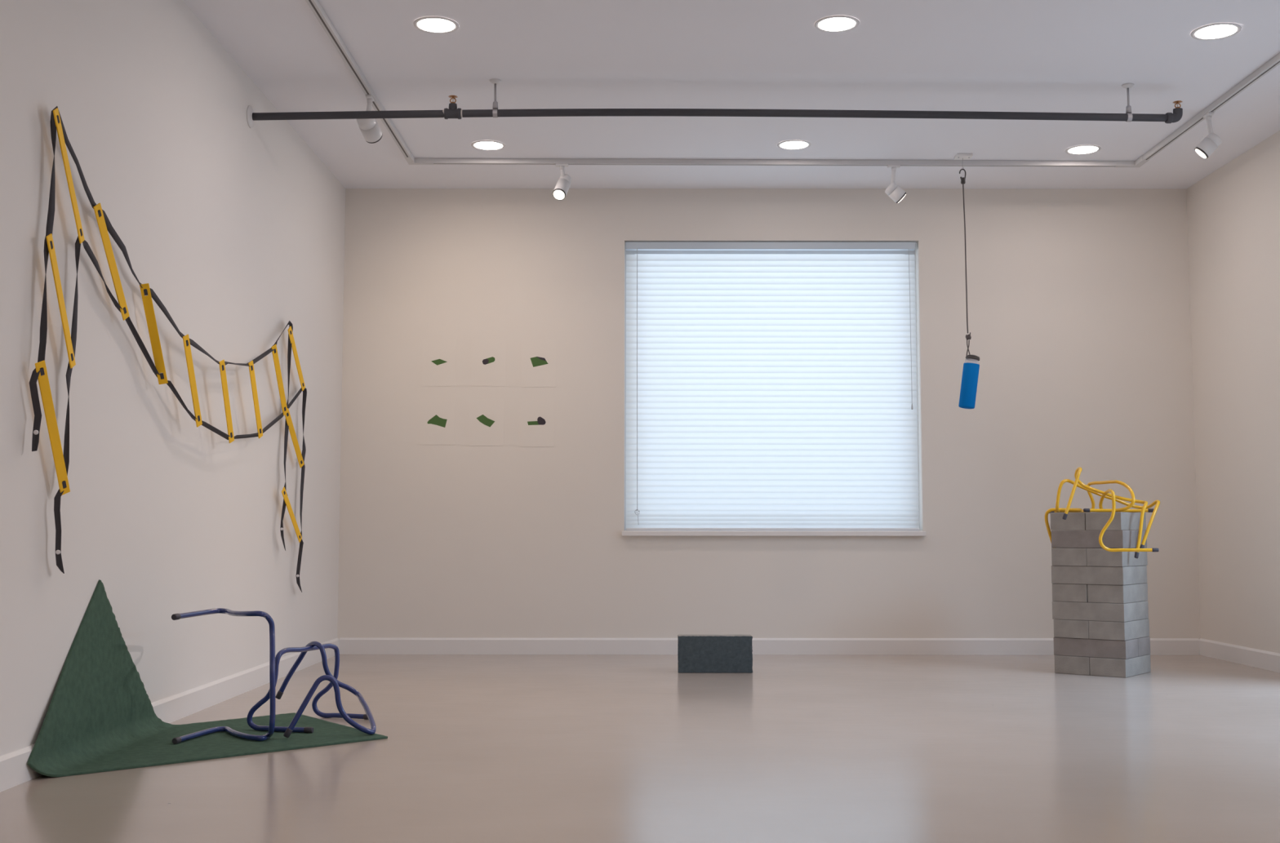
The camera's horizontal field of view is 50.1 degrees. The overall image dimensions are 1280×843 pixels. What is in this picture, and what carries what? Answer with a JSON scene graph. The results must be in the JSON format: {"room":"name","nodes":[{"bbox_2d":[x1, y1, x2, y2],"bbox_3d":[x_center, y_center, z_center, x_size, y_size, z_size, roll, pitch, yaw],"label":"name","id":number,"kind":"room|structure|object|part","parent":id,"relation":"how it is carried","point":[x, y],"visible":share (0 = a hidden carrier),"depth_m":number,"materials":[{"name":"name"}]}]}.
{"room":"art gallery","nodes":[
{"label":"art gallery","id":0,"kind":"room"},
{"bbox_2d":[0,0,345,755],"bbox_3d":[-2.016,-0.465,3.210,0.200,2.987,11.520,0,-5,0],"label":"wall","id":1,"kind":"structure","parent":0,"point":[237,229],"depth_m":5.48,"materials":[{"name":"white paint"}]},
{"bbox_2d":[29,106,306,592],"bbox_3d":[-1.854,-0.038,5.949,0.072,1.706,3.431,0,-5,0],"label":"ladder","id":2,"kind":"object","parent":1,"relation":"attached to","point":[61,462],"visible":1,"depth_m":4.78,"materials":[{"name":"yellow plastic"}]},
{"bbox_2d":[0,637,339,792],"bbox_3d":[-1.910,0.973,3.094,0.015,0.102,11.120,0,-5,0],"label":"baseboard","id":3,"kind":"structure","parent":1,"relation":"attached to","point":[15,771],"depth_m":5.92,"materials":[{"name":"white paint"}]},
{"bbox_2d":[0,654,1279,842],"bbox_3d":[0.807,1.085,3.082,5.848,0.120,11.520,0,-5,0],"label":"floor","id":4,"kind":"structure","parent":0,"point":[477,748],"depth_m":4.69,"materials":[{"name":"beige concrete"}]},
{"bbox_2d":[27,579,387,777],"bbox_3d":[-1.679,0.877,5.036,1.392,0.602,0.848,4,-6,-43],"label":"mat","id":5,"kind":"object","parent":4,"relation":"on","point":[100,717],"visible":0.94,"depth_m":4.83,"materials":[{"name":"green fabric"}]},
{"bbox_2d":[171,608,275,744],"bbox_3d":[-1.517,0.939,5.100,0.369,0.473,0.315,0,-5,0],"label":"training hurdle","id":6,"kind":"object","parent":5,"relation":"on","point":[218,611],"visible":1,"depth_m":5.04,"materials":[{"name":"blue metal"}]},
{"bbox_2d":[275,641,376,737],"bbox_3d":[-1.236,1.037,5.373,0.345,0.321,0.567,2,-5,-18],"label":"training hurdle","id":7,"kind":"object","parent":5,"relation":"on","point":[336,684],"visible":0.99,"depth_m":5.15,"materials":[{"name":"blue metal"}]},
{"bbox_2d":[246,643,368,733],"bbox_3d":[-1.302,1.055,5.466,0.286,0.319,0.501,-2,-5,20],"label":"training hurdle","id":8,"kind":"object","parent":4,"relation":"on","point":[249,719],"visible":0.85,"depth_m":5.42,"materials":[{"name":"blue metal"}]},
{"bbox_2d":[677,635,752,672],"bbox_3d":[0.413,1.282,7.559,0.410,0.200,0.107,0,-5,0],"label":"concrete block","id":9,"kind":"object","parent":4,"relation":"on","point":[695,653],"visible":1,"depth_m":7.51,"materials":[{"name":"black concrete"}]},
{"bbox_2d":[1053,655,1089,675],"bbox_3d":[2.472,1.339,7.599,0.194,0.096,0.396,-4,-6,39],"label":"concrete block","id":10,"kind":"object","parent":4,"relation":"on","point":[1078,665],"visible":0.59,"depth_m":7.44,"materials":[{"name":"grey concrete"}]},
{"bbox_2d":[1136,636,1150,656],"bbox_3d":[2.610,1.243,7.624,0.396,0.096,0.194,-4,-6,38],"label":"concrete block","id":11,"kind":"object","parent":10,"relation":"on","point":[1144,643],"visible":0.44,"depth_m":7.50,"materials":[{"name":"grey concrete"}]},
{"bbox_2d":[1089,654,1151,677],"bbox_3d":[2.625,1.329,7.476,0.194,0.096,0.396,-4,-6,39],"label":"concrete block","id":12,"kind":"object","parent":4,"relation":"on","point":[1103,667],"visible":0.86,"depth_m":7.34,"materials":[{"name":"grey concrete"}]},
{"bbox_2d":[1053,637,1137,659],"bbox_3d":[2.486,1.230,7.469,0.396,0.096,0.194,-4,-6,38],"label":"concrete block","id":13,"kind":"object","parent":12,"relation":"on","point":[1096,648],"visible":0.86,"depth_m":7.38,"materials":[{"name":"grey concrete"}]},
{"bbox_2d":[1053,619,1088,639],"bbox_3d":[2.470,1.143,7.611,0.194,0.096,0.396,-4,-6,38],"label":"concrete block","id":14,"kind":"object","parent":13,"relation":"on","point":[1068,628],"visible":0.59,"depth_m":7.45,"materials":[{"name":"grey concrete"}]},
{"bbox_2d":[1052,601,1136,622],"bbox_3d":[2.483,1.035,7.483,0.396,0.096,0.194,-4,-6,38],"label":"concrete block","id":15,"kind":"object","parent":14,"relation":"on","point":[1091,611],"visible":0.86,"depth_m":7.39,"materials":[{"name":"grey concrete"}]},
{"bbox_2d":[1136,600,1148,620],"bbox_3d":[2.604,1.048,7.636,0.396,0.096,0.194,-4,-6,38],"label":"concrete block","id":16,"kind":"object","parent":14,"relation":"on","point":[1142,607],"visible":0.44,"depth_m":7.51,"materials":[{"name":"grey concrete"}]},
{"bbox_2d":[1052,583,1088,602],"bbox_3d":[2.468,0.949,7.632,0.194,0.096,0.396,-4,-6,38],"label":"concrete block","id":17,"kind":"object","parent":16,"relation":"on","point":[1072,593],"visible":0.59,"depth_m":7.48,"materials":[{"name":"grey concrete"}]},
{"bbox_2d":[1051,565,1135,585],"bbox_3d":[2.482,0.840,7.497,0.396,0.096,0.194,-4,-6,38],"label":"concrete block","id":18,"kind":"object","parent":17,"relation":"on","point":[1108,575],"visible":0.9,"depth_m":7.41,"materials":[{"name":"grey concrete"}]},
{"bbox_2d":[1051,547,1087,566],"bbox_3d":[2.468,0.754,7.642,0.194,0.096,0.396,-4,-6,38],"label":"concrete block","id":19,"kind":"object","parent":18,"relation":"on","point":[1076,557],"visible":0.66,"depth_m":7.49,"materials":[{"name":"grey concrete"}]},
{"bbox_2d":[1134,530,1146,548],"bbox_3d":[2.608,0.658,7.669,0.396,0.096,0.194,-4,-6,38],"label":"concrete block","id":20,"kind":"object","parent":19,"relation":"on","point":[1136,532],"visible":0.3,"depth_m":7.52,"materials":[{"name":"grey concrete"}]},
{"bbox_2d":[1050,512,1089,530],"bbox_3d":[2.469,0.560,7.663,0.194,0.096,0.396,-4,-6,39],"label":"concrete block","id":21,"kind":"object","parent":20,"relation":"on","point":[1074,521],"visible":0.69,"depth_m":7.50,"materials":[{"name":"grey concrete"}]},
{"bbox_2d":[1048,480,1135,513],"bbox_3d":[2.499,0.415,7.568,0.278,0.182,0.434,2,-5,-20],"label":"training hurdle","id":22,"kind":"object","parent":21,"relation":"on","point":[1092,509],"visible":0.8,"depth_m":7.48,"materials":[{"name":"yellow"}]},
{"bbox_2d":[1044,479,1159,548],"bbox_3d":[2.568,0.541,7.606,0.610,0.441,0.228,-1,-5,18],"label":"training hurdle","id":23,"kind":"object","parent":21,"relation":"on","point":[1157,503],"visible":0.83,"depth_m":7.61,"materials":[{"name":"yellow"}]},
{"bbox_2d":[1085,511,1146,530],"bbox_3d":[2.622,0.550,7.538,0.194,0.096,0.396,-4,-6,38],"label":"concrete block","id":24,"kind":"object","parent":20,"relation":"on","point":[1122,521],"visible":0.93,"depth_m":7.40,"materials":[{"name":"grey concrete"}]},
{"bbox_2d":[1098,488,1159,551],"bbox_3d":[2.632,0.535,7.398,0.298,0.335,0.428,-1,-5,18],"label":"training hurdle","id":25,"kind":"object","parent":24,"relation":"on","point":[1113,503],"visible":0.91,"depth_m":7.23,"materials":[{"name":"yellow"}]},
{"bbox_2d":[1062,466,1147,558],"bbox_3d":[2.534,0.495,7.463,0.455,0.498,0.164,-1,-5,13],"label":"training hurdle","id":26,"kind":"object","parent":25,"relation":"on","point":[1078,470],"visible":0.98,"depth_m":7.46,"materials":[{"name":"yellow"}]},
{"bbox_2d":[1086,547,1147,566],"bbox_3d":[2.622,0.744,7.519,0.194,0.096,0.396,-4,-6,39],"label":"concrete block","id":27,"kind":"object","parent":18,"relation":"on","point":[1095,557],"visible":0.74,"depth_m":7.38,"materials":[{"name":"grey concrete"}]},
{"bbox_2d":[1051,530,1135,548],"bbox_3d":[2.487,0.646,7.513,0.396,0.096,0.194,-4,-6,38],"label":"concrete block","id":28,"kind":"object","parent":27,"relation":"on","point":[1060,539],"visible":0.94,"depth_m":7.43,"materials":[{"name":"grey concrete"}]},
{"bbox_2d":[1135,565,1146,584],"bbox_3d":[2.603,0.853,7.653,0.396,0.096,0.194,-4,-6,38],"label":"concrete block","id":29,"kind":"object","parent":17,"relation":"on","point":[1140,571],"visible":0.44,"depth_m":7.53,"materials":[{"name":"grey concrete"}]},
{"bbox_2d":[1087,583,1147,604],"bbox_3d":[2.624,0.940,7.511,0.194,0.096,0.396,-4,-6,38],"label":"concrete block","id":30,"kind":"object","parent":16,"relation":"on","point":[1099,593],"visible":0.86,"depth_m":7.37,"materials":[{"name":"grey concrete"}]},
{"bbox_2d":[1088,618,1149,640],"bbox_3d":[2.624,1.134,7.490,0.194,0.096,0.396,-4,-6,38],"label":"concrete block","id":31,"kind":"object","parent":13,"relation":"on","point":[1102,630],"visible":0.86,"depth_m":7.36,"materials":[{"name":"grey concrete"}]},
{"bbox_2d":[182,0,1279,188],"bbox_3d":[0.809,-2.012,3.330,5.848,0.120,11.520,0,-5,0],"label":"ceiling","id":32,"kind":"structure","parent":0,"point":[975,55],"depth_m":6.71,"materials":[{"name":"white paint"}]},
{"bbox_2d":[413,16,458,33],"bbox_3d":[-0.893,-1.737,5.997,0.199,0.004,0.199,0,-5,0],"label":"recessed light","id":33,"kind":"object","parent":32,"relation":"in","point":[432,24],"visible":1,"depth_m":5.99,"materials":[{"name":"white plastic"}]},
{"bbox_2d":[471,140,506,150],"bbox_3d":[-0.872,-1.587,7.869,0.199,0.004,0.199,0,-5,0],"label":"recessed light","id":34,"kind":"object","parent":32,"relation":"in","point":[481,144],"visible":1,"depth_m":7.87,"materials":[{"name":"white plastic"}]},
{"bbox_2d":[488,78,501,117],"bbox_3d":[-0.713,-1.587,6.734,0.060,0.186,0.060,0,-5,0],"label":"hanger","id":35,"kind":"object","parent":32,"relation":"hanging from","point":[494,81],"visible":1,"depth_m":6.72,"materials":[{"name":"silver metal"}]},
{"bbox_3d":[-0.712,-1.613,6.737,0.012,0.105,0.010,0,-5,0],"label":"threaded rod","id":36,"kind":"part","parent":35,"relation":"part of","materials":[{"name":"silver metal"}]},
{"bbox_2d":[246,95,1182,128],"bbox_3d":[0.390,-1.514,6.764,4.606,0.164,0.113,0,-5,-1],"label":"pipe","id":37,"kind":"object","parent":35,"relation":"hanging from","point":[452,112],"visible":1,"depth_m":6.74,"materials":[{"name":"black metal"}]},
{"bbox_2d":[305,0,1279,167],"bbox_3d":[0.807,-1.826,4.701,4.382,0.030,7.082,0,-5,0],"label":"track","id":38,"kind":"object","parent":32,"relation":"attached to","point":[316,7],"visible":1,"depth_m":8.15,"materials":[{"name":"white metal"}]},
{"bbox_3d":[-1.365,-1.833,4.640,0.036,0.030,6.955,0,-5,0],"label":"track rail","id":39,"kind":"part","parent":38,"relation":"part of","materials":[{"name":"white metal"}]},
{"bbox_2d":[356,94,382,143],"bbox_3d":[-1.368,-1.527,6.917,0.095,0.220,0.169,-1,-5,9],"label":"track spotlight","id":40,"kind":"object","parent":38,"relation":"hanging from","point":[370,129],"visible":0.78,"depth_m":6.88,"materials":[{"name":"white metal"}]},
{"bbox_3d":[-1.365,-1.575,6.893,0.031,0.069,0.024,1,-5,-15],"label":"stem","id":41,"kind":"part","parent":40,"relation":"part of","materials":[{"name":"white metal"}]},
{"bbox_2d":[552,163,571,199],"bbox_3d":[-0.465,-1.423,8.140,0.088,0.231,0.169,-1,-5,16],"label":"track spotlight","id":42,"kind":"object","parent":38,"relation":"hanging from","point":[561,189],"visible":1,"depth_m":8.10,"materials":[{"name":"white metal"}]},
{"bbox_3d":[-0.461,-1.480,8.164,0.034,0.055,0.025,3,-6,-35],"label":"stem","id":43,"kind":"part","parent":42,"relation":"part of","materials":[{"name":"white metal"}]},
{"bbox_3d":[0.811,-1.548,8.182,4.243,0.029,0.036,0,-5,-1],"label":"track rail","id":44,"kind":"part","parent":38,"relation":"part of","materials":[{"name":"white metal"}]},
{"bbox_2d":[884,164,906,203],"bbox_3d":[1.524,-1.418,8.165,0.125,0.234,0.084,1,-5,-9],"label":"track spotlight","id":45,"kind":"object","parent":38,"relation":"hanging from","point":[894,191],"visible":1,"depth_m":8.13,"materials":[{"name":"white metal"}]},
{"bbox_3d":[1.513,-1.458,8.177,0.025,0.095,0.041,-3,-6,36],"label":"stem","id":46,"kind":"part","parent":45,"relation":"part of","materials":[{"name":"white metal"}]},
{"bbox_2d":[1195,111,1222,159],"bbox_3d":[2.977,-1.496,7.175,0.132,0.234,0.094,-2,-5,21],"label":"track spotlight","id":47,"kind":"object","parent":38,"relation":"hanging from","point":[1211,143],"visible":1,"depth_m":7.15,"materials":[{"name":"white metal"}]},
{"bbox_3d":[2.987,-1.541,7.171,0.038,0.087,0.025,2,-5,-22],"label":"stem","id":48,"kind":"part","parent":47,"relation":"part of","materials":[{"name":"white metal"}]},
{"bbox_3d":[2.978,-1.828,4.663,0.036,0.030,7.012,0,-5,0],"label":"track rail","id":49,"kind":"part","parent":38,"relation":"part of","materials":[{"name":"white metal"}]},
{"bbox_2d":[777,139,811,150],"bbox_3d":[0.884,-1.587,7.854,0.195,0.004,0.195,0,-5,0],"label":"recessed light","id":50,"kind":"object","parent":32,"relation":"in","point":[794,144],"visible":1,"depth_m":7.85,"materials":[{"name":"white plastic"}]},
{"bbox_2d":[813,15,859,32],"bbox_3d":[0.860,-1.737,5.982,0.196,0.004,0.196,0,-5,0],"label":"recessed light","id":51,"kind":"object","parent":32,"relation":"in","point":[833,24],"visible":1,"depth_m":5.98,"materials":[{"name":"white plastic"}]},
{"bbox_2d":[954,153,973,170],"bbox_3d":[1.908,-1.526,8.073,0.092,0.090,0.085,0,-5,0],"label":"ceiling hook","id":52,"kind":"object","parent":32,"relation":"attached to","point":[962,157],"visible":1,"depth_m":8.06,"materials":[{"name":"white paint"}]},
{"bbox_3d":[1.908,-1.563,8.076,0.092,0.015,0.085,0,-5,0],"label":"mounting plate","id":53,"kind":"part","parent":52,"relation":"part of","materials":[{"name":"white paint"}]},
{"bbox_2d":[959,168,971,359],"bbox_3d":[1.908,-0.929,8.026,0.052,1.128,0.031,0,-5,0],"label":"cord","id":54,"kind":"object","parent":52,"relation":"hanging from","point":[963,179],"visible":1,"depth_m":8.02,"materials":[{"name":"black fabric"}]},
{"bbox_3d":[1.909,-0.958,8.028,0.018,0.888,0.007,0,-5,0],"label":"cord","id":55,"kind":"part","parent":54,"relation":"part of","materials":[{"name":"black fabric"}]},
{"bbox_2d":[958,355,979,408],"bbox_3d":[1.917,-0.232,7.970,0.126,0.317,0.092,0,-5,0],"label":"water bottle","id":56,"kind":"object","parent":54,"relation":"hanging from","point":[971,371],"visible":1,"depth_m":7.93,"materials":[{"name":"blue plastic"}]},
{"bbox_2d":[1065,144,1101,155],"bbox_3d":[2.574,-1.579,7.950,0.201,0.004,0.201,0,-5,0],"label":"recessed light","id":57,"kind":"object","parent":32,"relation":"in","point":[1086,148],"visible":1,"depth_m":7.94,"materials":[{"name":"white plastic"}]},
{"bbox_2d":[1121,83,1133,121],"bbox_3d":[2.424,-1.580,6.793,0.060,0.186,0.060,0,-5,0],"label":"hanger","id":58,"kind":"object","parent":32,"relation":"hanging from","point":[1128,108],"visible":1,"depth_m":6.78,"materials":[{"name":"silver metal"}]},
{"bbox_3d":[2.424,-1.606,6.796,0.011,0.106,0.010,0,-5,0],"label":"threaded rod","id":59,"kind":"part","parent":58,"relation":"part of","materials":[{"name":"silver metal"}]},
{"bbox_2d":[1190,22,1241,39],"bbox_3d":[2.554,-1.729,6.069,0.210,0.004,0.210,0,-5,0],"label":"recessed light","id":60,"kind":"object","parent":32,"relation":"in","point":[1215,31],"visible":1,"depth_m":6.06,"materials":[{"name":"white plastic"}]},
{"bbox_2d":[337,188,1200,639],"bbox_3d":[0.815,-0.012,8.848,5.448,2.987,0.200,0,-5,0],"label":"wall","id":61,"kind":"structure","parent":0,"point":[1078,300],"depth_m":8.75,"materials":[{"name":"white paint"}]},
{"bbox_2d":[420,399,454,444],"bbox_3d":[-1.294,0.003,8.747,0.220,0.290,0.002,0,-5,0],"label":"art print","id":62,"kind":"object","parent":61,"relation":"attached to","point":[437,415],"visible":1,"depth_m":8.75,"materials":[{"name":"white paper"}]},
{"bbox_2d":[421,339,456,386],"bbox_3d":[-1.290,-0.376,8.778,0.217,0.299,0.002,0,-5,0],"label":"art print","id":63,"kind":"object","parent":61,"relation":"attached to","point":[438,356],"visible":1,"depth_m":8.78,"materials":[{"name":"white paper"}]},
{"bbox_2d":[468,399,503,445],"bbox_3d":[-0.983,0.007,8.747,0.224,0.297,0.002,0,-5,0],"label":"art print","id":64,"kind":"object","parent":61,"relation":"attached to","point":[486,416],"visible":1,"depth_m":8.75,"materials":[{"name":"white paper"}]},
{"bbox_2d":[471,339,506,386],"bbox_3d":[-0.971,-0.376,8.777,0.221,0.299,0.003,0,-5,0],"label":"art print","id":65,"kind":"object","parent":61,"relation":"attached to","point":[488,357],"visible":1,"depth_m":8.78,"materials":[{"name":"white paper"}]},
{"bbox_2d":[519,399,554,447],"bbox_3d":[-0.658,0.010,8.746,0.221,0.304,0.003,0,-5,0],"label":"art print","id":66,"kind":"object","parent":61,"relation":"attached to","point":[536,415],"visible":1,"depth_m":8.74,"materials":[{"name":"white paper"}]},
{"bbox_2d":[520,339,555,386],"bbox_3d":[-0.650,-0.373,8.776,0.222,0.306,0.003,0,-5,0],"label":"art print","id":67,"kind":"object","parent":61,"relation":"attached to","point":[538,356],"visible":1,"depth_m":8.78,"materials":[{"name":"white paper"}]},
{"bbox_2d":[338,637,1199,655],"bbox_3d":[0.814,1.417,8.626,5.418,0.102,0.015,0,-5,0],"label":"baseboard","id":68,"kind":"structure","parent":61,"relation":"attached to","point":[1158,646],"depth_m":8.62,"materials":[{"name":"white paint"}]},
{"bbox_2d":[622,244,925,536],"bbox_3d":[0.847,-0.216,8.836,1.924,1.904,0.225,0,-5,0],"label":"window","id":69,"kind":"structure","parent":61,"relation":"in","point":[626,533],"depth_m":8.88,"materials":[{"name":"white plastic"}]},
{"bbox_2d":[625,241,919,530],"bbox_3d":[0.846,-0.235,8.804,1.879,1.864,0.058,0,-5,0],"label":"blind","id":70,"kind":"object","parent":69,"relation":"attached to","point":[764,392],"visible":1,"depth_m":8.80,"materials":[{"name":"white fabric"}]},
{"bbox_3d":[-0.018,-0.276,8.784,0.006,1.693,0.005,-2,-5,22],"label":"tilt cord","id":71,"kind":"part","parent":70,"relation":"part of","materials":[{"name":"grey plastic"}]},
{"bbox_3d":[0.845,0.687,8.737,1.871,0.014,0.045,0,-5,0],"label":"rail","id":72,"kind":"part","parent":70,"relation":"part of","materials":[{"name":"white plastic"}]},
{"bbox_3d":[1.740,-0.616,8.810,0.010,1.010,0.004,0,-5,0],"label":"lift cord","id":73,"kind":"part","parent":70,"relation":"part of","materials":[{"name":"white fabric"}]},
{"bbox_3d":[0.846,0.713,8.732,1.924,0.034,0.165,0,-5,0],"label":"sill","id":74,"kind":"part","parent":69,"relation":"part of","materials":[{"name":"white paint"}]},
{"bbox_2d":[1186,130,1279,653],"bbox_3d":[3.631,-0.462,3.202,0.200,2.987,11.520,0,-5,0],"label":"wall","id":75,"kind":"structure","parent":0,"point":[1233,211],"depth_m":8.09,"materials":[{"name":"white paint"}]},
{"bbox_2d":[1199,638,1279,672],"bbox_3d":[3.529,1.349,7.750,0.015,0.102,1.765,0,-5,0],"label":"baseboard","id":76,"kind":"structure","parent":75,"relation":"attached to","point":[1255,658],"depth_m":8.02,"materials":[{"name":"white paint"}]}
]}

